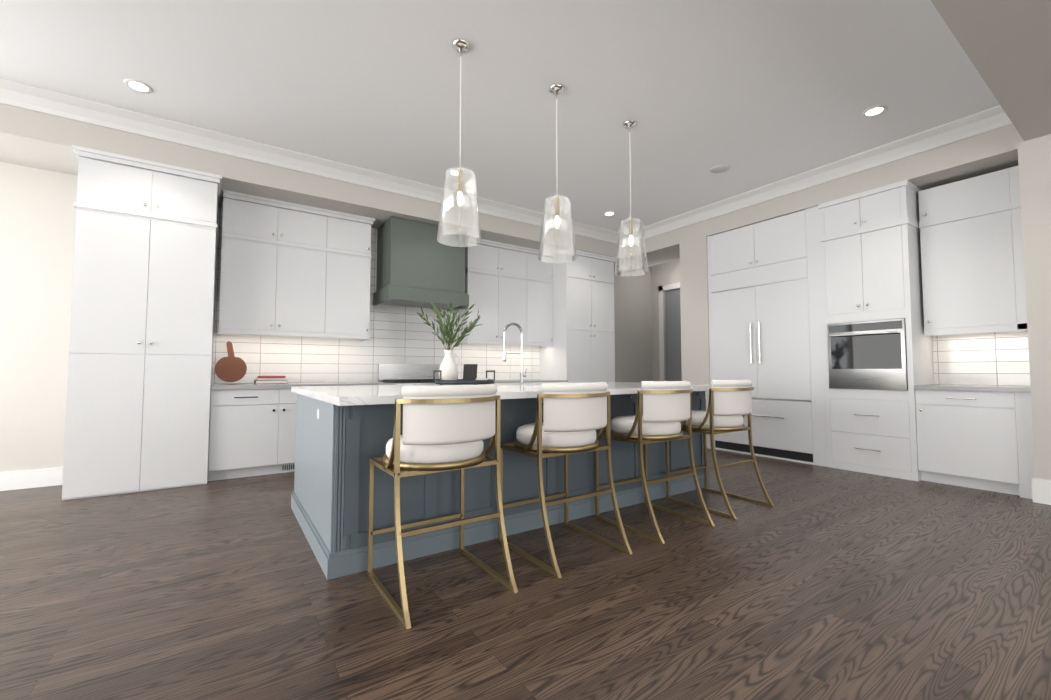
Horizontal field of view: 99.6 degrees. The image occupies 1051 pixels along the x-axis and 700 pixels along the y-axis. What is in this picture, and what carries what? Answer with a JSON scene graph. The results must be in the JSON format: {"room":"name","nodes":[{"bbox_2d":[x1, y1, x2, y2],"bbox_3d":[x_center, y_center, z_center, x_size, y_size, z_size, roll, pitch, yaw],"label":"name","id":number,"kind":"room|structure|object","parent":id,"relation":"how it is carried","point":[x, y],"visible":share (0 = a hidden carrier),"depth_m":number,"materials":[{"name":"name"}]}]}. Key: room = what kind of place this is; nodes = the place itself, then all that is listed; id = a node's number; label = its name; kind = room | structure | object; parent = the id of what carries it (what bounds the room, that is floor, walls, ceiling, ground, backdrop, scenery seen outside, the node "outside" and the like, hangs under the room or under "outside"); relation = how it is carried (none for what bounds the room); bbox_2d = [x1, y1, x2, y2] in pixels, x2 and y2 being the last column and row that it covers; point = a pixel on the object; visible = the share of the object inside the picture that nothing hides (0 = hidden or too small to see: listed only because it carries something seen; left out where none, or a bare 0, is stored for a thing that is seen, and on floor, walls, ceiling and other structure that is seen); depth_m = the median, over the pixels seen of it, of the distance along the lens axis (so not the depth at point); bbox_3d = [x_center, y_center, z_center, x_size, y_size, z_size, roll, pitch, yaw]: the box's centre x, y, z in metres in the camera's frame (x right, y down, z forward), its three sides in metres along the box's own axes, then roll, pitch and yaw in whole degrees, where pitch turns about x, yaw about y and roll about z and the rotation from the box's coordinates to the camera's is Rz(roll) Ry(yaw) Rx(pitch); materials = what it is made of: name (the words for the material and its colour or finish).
{"room":"kitchen","nodes":[
{"label":"kitchen","id":0,"kind":"room"},
{"bbox_2d":[0,103,652,471],"bbox_3d":[-2.900,-0.370,4.784,13.550,3.300,0.860,2,-3,-34],"label":"wall","id":1,"kind":"structure","parent":0,"point":[39,159],"depth_m":4.12,"materials":[{"name":"grey paint"}]},
{"bbox_2d":[219,194,330,337],"bbox_3d":[-2.828,-0.904,5.012,1.007,1.407,0.353,2,-3,-34],"label":"upper cabinet","id":2,"kind":"object","parent":1,"relation":"attached to","point":[293,269],"depth_m":4.84,"materials":[{"name":"white wood"}]},
{"bbox_2d":[0,78,625,244],"bbox_3d":[-3.259,-1.989,4.011,11.999,0.140,0.140,2,-3,-34],"label":"crown molding","id":3,"kind":"structure","parent":1,"relation":"attached to","point":[28,97],"depth_m":4.34,"materials":[{"name":"white"}]},
{"bbox_2d":[323,214,374,337],"bbox_3d":[-2.204,-0.883,5.437,0.503,1.407,0.353,2,-3,-34],"label":"upper cabinet","id":4,"kind":"object","parent":1,"relation":"attached to","point":[348,238],"depth_m":5.29,"materials":[{"name":"white wood"}]},
{"bbox_2d":[212,201,539,383],"bbox_3d":[-1.573,-0.581,6.071,4.378,2.014,0.006,2,-3,-34],"label":"tile backsplash","id":5,"kind":"structure","parent":1,"relation":"attached to","point":[401,334],"depth_m":5.75,"materials":[{"name":"white tile"}]},
{"bbox_2d":[373,216,468,311],"bbox_3d":[-1.366,-1.089,5.845,1.070,1.018,0.637,2,-3,-34],"label":"range hood","id":6,"kind":"object","parent":1,"relation":"attached to","point":[419,265],"visible":0.81,"depth_m":5.59,"materials":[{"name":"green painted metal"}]},
{"bbox_2d":[456,238,526,344],"bbox_3d":[-0.491,-0.827,6.602,1.003,1.407,0.353,2,-3,-34],"label":"upper cabinet","id":7,"kind":"object","parent":1,"relation":"attached to","point":[495,275],"depth_m":6.42,"materials":[{"name":"white wood"}]},
{"bbox_2d":[0,467,1050,504],"bbox_3d":[0.651,1.004,1.010,15.249,0.190,10.739,2,-3,-34],"label":"baseboard","id":8,"kind":"structure","parent":1,"relation":"attached to","point":[35,478],"depth_m":3.96,"materials":[{"name":"white"}]},
{"bbox_2d":[519,250,553,345],"bbox_3d":[0.131,-0.806,7.025,0.501,1.407,0.353,2,-3,-34],"label":"upper cabinet","id":9,"kind":"object","parent":1,"relation":"attached to","point":[540,281],"depth_m":6.87,"materials":[{"name":"white wood"}]},
{"bbox_2d":[0,0,999,233],"bbox_3d":[0.391,-2.335,2.666,16.500,0.420,13.500,2,-3,-34],"label":"ceiling","id":10,"kind":"structure","parent":0,"point":[753,94],"depth_m":3.45,"materials":[{"name":"white paint"}]},
{"bbox_2d":[123,79,152,92],"bbox_3d":[-3.054,-2.081,3.502,0.176,0.006,0.176,2,-3,-34],"label":"recessed light","id":11,"kind":"object","parent":10,"relation":"in","point":[138,86],"visible":1,"depth_m":3.49,"materials":[{"name":"white plastic"}]},
{"bbox_2d":[437,39,481,246],"bbox_3d":[-0.446,-1.421,3.033,0.300,1.370,0.300,2,-3,-34],"label":"pendant light","id":12,"kind":"object","parent":10,"relation":"hanging from","point":[460,46],"visible":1,"depth_m":2.98,"materials":[{"name":"clear glass"}]},
{"bbox_2d":[538,84,575,262],"bbox_3d":[0.249,-1.398,3.505,0.300,1.370,0.300,2,-3,-34],"label":"pendant light","id":13,"kind":"object","parent":10,"relation":"hanging from","point":[556,90],"visible":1,"depth_m":3.45,"materials":[{"name":"clear glass"}]},
{"bbox_2d":[603,211,615,215],"bbox_3d":[1.197,-1.944,6.335,0.176,0.006,0.176,2,-3,-34],"label":"recessed light","id":14,"kind":"object","parent":10,"relation":"in","point":[610,213],"visible":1,"depth_m":6.32,"materials":[{"name":"white"}]},
{"bbox_2d":[614,120,648,275],"bbox_3d":[0.948,-1.374,4.005,0.300,1.370,0.300,2,-3,-34],"label":"pendant light","id":15,"kind":"object","parent":10,"relation":"hanging from","point":[629,124],"visible":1,"depth_m":3.97,"materials":[{"name":"clear glass"}]},
{"bbox_2d":[710,165,729,172],"bbox_3d":[2.162,-2.012,4.937,0.210,0.004,0.210,2,-3,-34],"label":"ceiling speaker","id":16,"kind":"object","parent":10,"relation":"attached to","point":[719,168],"visible":1,"depth_m":4.92,"materials":[{"name":"white"}]},
{"bbox_2d":[862,105,886,116],"bbox_3d":[3.019,-2.064,3.840,0.176,0.006,0.176,2,-3,-34],"label":"recessed light","id":17,"kind":"object","parent":10,"relation":"in","point":[874,111],"visible":1,"depth_m":3.83,"materials":[{"name":"white"}]},
{"bbox_2d":[931,0,1050,140],"bbox_3d":[1.032,-2.323,-1.744,12.600,0.670,5.500,2,-3,-34],"label":"ceiling beam","id":18,"kind":"structure","parent":10,"relation":"attached to","point":[1005,45],"depth_m":2.62,"materials":[{"name":"grey painted drywall"}]},
{"bbox_2d":[0,448,1050,699],"bbox_3d":[0.391,1.221,2.494,16.500,0.100,13.500,2,-3,-34],"label":"floor","id":19,"kind":"structure","parent":0,"point":[818,582],"depth_m":2.02,"materials":[{"name":"brown wood"}]},
{"bbox_2d":[62,145,221,500],"bbox_3d":[-3.560,-0.211,4.225,1.030,2.928,0.783,2,-3,-34],"label":"tall cabinet","id":20,"kind":"object","parent":19,"relation":"on","point":[140,366],"visible":1,"depth_m":3.90,"materials":[{"name":"white wood"}]},
{"bbox_2d":[208,380,567,480],"bbox_3d":[-1.370,0.868,5.703,4.378,0.915,0.723,2,-3,-34],"label":"base cabinet","id":21,"kind":"object","parent":19,"relation":"on","point":[252,429],"visible":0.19,"depth_m":4.41,"materials":[{"name":"painted wood"},{"name":"black metal"}]},
{"bbox_2d":[215,341,246,381],"bbox_3d":[-3.194,0.125,4.819,0.289,0.447,0.092,2,-3,-34],"label":"cutting board","id":22,"kind":"object","parent":21,"relation":"on","point":[231,367],"visible":1,"depth_m":4.81,"materials":[{"name":"brown wood"}]},
{"bbox_2d":[254,376,286,383],"bbox_3d":[-2.797,0.327,4.875,0.300,0.084,0.230,2,-3,-34],"label":"books","id":23,"kind":"object","parent":21,"relation":"on","point":[270,380],"visible":0.98,"depth_m":4.78,"materials":[{"name":"grey paper"}]},
{"bbox_2d":[378,364,440,384],"bbox_3d":[-1.320,0.750,5.688,0.916,1.150,0.798,2,-3,-34],"label":"range","id":24,"kind":"object","parent":19,"relation":"on","point":[404,374],"visible":0.15,"depth_m":5.90,"materials":[{"name":"silver metal"}]},
{"bbox_2d":[367,384,517,628],"bbox_3d":[-0.434,0.665,2.239,0.544,0.985,0.622,2,-3,-34],"label":"stool","id":25,"kind":"object","parent":19,"relation":"on","point":[448,427],"visible":1,"depth_m":2.06,"materials":[{"name":"white leather"}]},
{"bbox_2d":[291,393,709,579],"bbox_3d":[-0.054,0.786,3.754,3.251,0.890,1.475,2,-3,-34],"label":"kitchen island","id":26,"kind":"object","parent":19,"relation":"on","point":[343,434],"depth_m":2.71,"materials":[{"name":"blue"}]},
{"bbox_2d":[291,381,711,404],"bbox_3d":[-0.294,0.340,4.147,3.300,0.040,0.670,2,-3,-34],"label":"island countertop","id":27,"kind":"structure","parent":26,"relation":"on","point":[297,389],"depth_m":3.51,"materials":[{"name":"white stone"}]},
{"bbox_2d":[433,370,494,384],"bbox_3d":[-0.524,0.240,3.832,0.512,0.127,0.510,2,-3,-34],"label":"tray","id":28,"kind":"object","parent":27,"relation":"on","point":[462,382],"visible":0.83,"depth_m":3.63,"materials":[{"name":"grey metal"}]},
{"bbox_2d":[439,350,460,379],"bbox_3d":[-0.654,0.140,3.832,0.189,0.275,0.170,2,-3,-34],"label":"vase","id":29,"kind":"object","parent":28,"relation":"on","point":[449,367],"visible":0.88,"depth_m":3.77,"materials":[{"name":"white ceramic"}]},
{"bbox_2d":[417,300,481,349],"bbox_3d":[-0.614,-0.179,3.830,0.595,0.457,0.415,2,-3,-34],"label":"branches","id":30,"kind":"object","parent":29,"relation":"in","point":[448,338],"visible":0.88,"depth_m":3.80,"materials":[{"name":"green plant"}]},
{"bbox_2d":[463,364,486,379],"bbox_3d":[-0.439,0.200,3.845,0.188,0.156,0.183,2,-3,-34],"label":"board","id":31,"kind":"object","parent":28,"relation":"on","point":[469,371],"visible":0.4,"depth_m":3.85,"materials":[{"name":"black metal"}]},
{"bbox_2d":[502,322,526,382],"bbox_3d":[-0.111,0.026,4.518,0.285,0.620,0.056,2,-3,-34],"label":"faucet","id":32,"kind":"object","parent":27,"relation":"on","point":[504,354],"visible":1,"depth_m":4.53,"materials":[{"name":"silver metal"}]},
{"bbox_2d":[498,382,632,577],"bbox_3d":[0.219,0.687,2.684,0.544,0.985,0.622,2,-3,-34],"label":"stool","id":33,"kind":"object","parent":19,"relation":"on","point":[576,416],"visible":0.98,"depth_m":2.50,"materials":[{"name":"gold metal"}]},
{"bbox_2d":[540,248,615,381],"bbox_3d":[0.876,-0.064,7.280,1.054,2.928,0.723,2,-3,-34],"label":"pantry cabinet","id":34,"kind":"object","parent":19,"relation":"on","point":[582,349],"visible":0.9,"depth_m":6.97,"materials":[{"name":"white wood"}]},
{"bbox_2d":[595,380,714,543],"bbox_3d":[0.888,0.709,3.139,0.544,0.985,0.622,2,-3,-34],"label":"stool","id":35,"kind":"object","parent":19,"relation":"on","point":[666,407],"visible":1,"depth_m":2.95,"materials":[{"name":"gold metal"}]},
{"bbox_2d":[665,379,773,518],"bbox_3d":[1.541,0.730,3.583,0.544,0.985,0.622,2,-3,-34],"label":"stool","id":36,"kind":"object","parent":19,"relation":"on","point":[729,408],"visible":0.85,"depth_m":3.39,"materials":[{"name":"white fabric"}]},
{"bbox_2d":[707,206,827,466],"bbox_3d":[3.165,-0.140,5.693,0.666,2.928,1.408,2,-3,-34],"label":"cabinet column","id":37,"kind":"structure","parent":19,"relation":"on","point":[765,309],"depth_m":5.40,"materials":[{"name":"white painted wood"},{"name":"polished nickel"}]},
{"bbox_2d":[818,180,933,480],"bbox_3d":[3.764,-0.185,4.771,0.716,2.928,0.788,2,-3,-34],"label":"tall cabinet","id":38,"kind":"object","parent":19,"relation":"on","point":[878,356],"visible":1,"depth_m":4.56,"materials":[{"name":"white painted wood"},{"name":"polished nickel"}]},
{"bbox_2d":[914,166,1035,498],"bbox_3d":[4.214,-0.190,4.166,0.653,2.880,0.753,2,-3,-34],"label":"tall cabinet","id":39,"kind":"object","parent":19,"relation":"on","point":[974,436],"visible":0.94,"depth_m":4.07,"materials":[{"name":"white painted wood"},{"name":"polished nickel"}]},
{"bbox_2d":[651,259,679,380],"bbox_3d":[3.345,-0.227,7.753,0.120,3.300,2.740,2,-3,-34],"label":"wall","id":40,"kind":"structure","parent":0,"point":[665,273],"depth_m":8.72,"materials":[{"name":"grey paint"}]},
{"bbox_2d":[658,282,679,380],"bbox_3d":[2.932,0.086,8.220,0.020,2.720,1.100,2,-3,-34],"label":"door frame","id":41,"kind":"structure","parent":40,"relation":"attached to","point":[661,289],"depth_m":8.63,"materials":[{"name":"white wood"}]},
{"bbox_2d":[665,289,681,380],"bbox_3d":[2.982,0.145,8.251,0.080,2.595,0.880,2,-3,-34],"label":"hall door","id":42,"kind":"structure","parent":40,"relation":"in","point":[673,338],"depth_m":8.48,"materials":[{"name":"grey"}]},
{"bbox_2d":[614,124,1017,448],"bbox_3d":[3.021,-0.309,6.046,0.760,3.300,5.199,2,-3,-34],"label":"wall","id":43,"kind":"structure","parent":0,"point":[994,150],"depth_m":5.41,"materials":[{"name":"grey paint"}]},
{"bbox_2d":[624,105,1012,241],"bbox_3d":[2.901,-1.917,5.497,0.140,0.140,4.290,2,-3,-34],"label":"crown molding","id":44,"kind":"structure","parent":43,"relation":"attached to","point":[993,118],"depth_m":4.71,"materials":[{"name":"white"}]},
{"bbox_2d":[932,331,1030,385],"bbox_3d":[4.482,0.066,4.337,0.006,0.555,0.753,2,-3,-34],"label":"tile backsplash","id":45,"kind":"structure","parent":43,"relation":"attached to","point":[999,358],"depth_m":4.34,"materials":[{"name":"white tile"}]},
{"bbox_2d":[1017,131,1050,479],"bbox_3d":[6.012,-0.685,1.599,0.840,3.620,5.540,2,-3,-34],"label":"wall","id":46,"kind":"structure","parent":0,"point":[1034,159],"depth_m":3.58,"materials":[{"name":"grey paint"}]}
]}

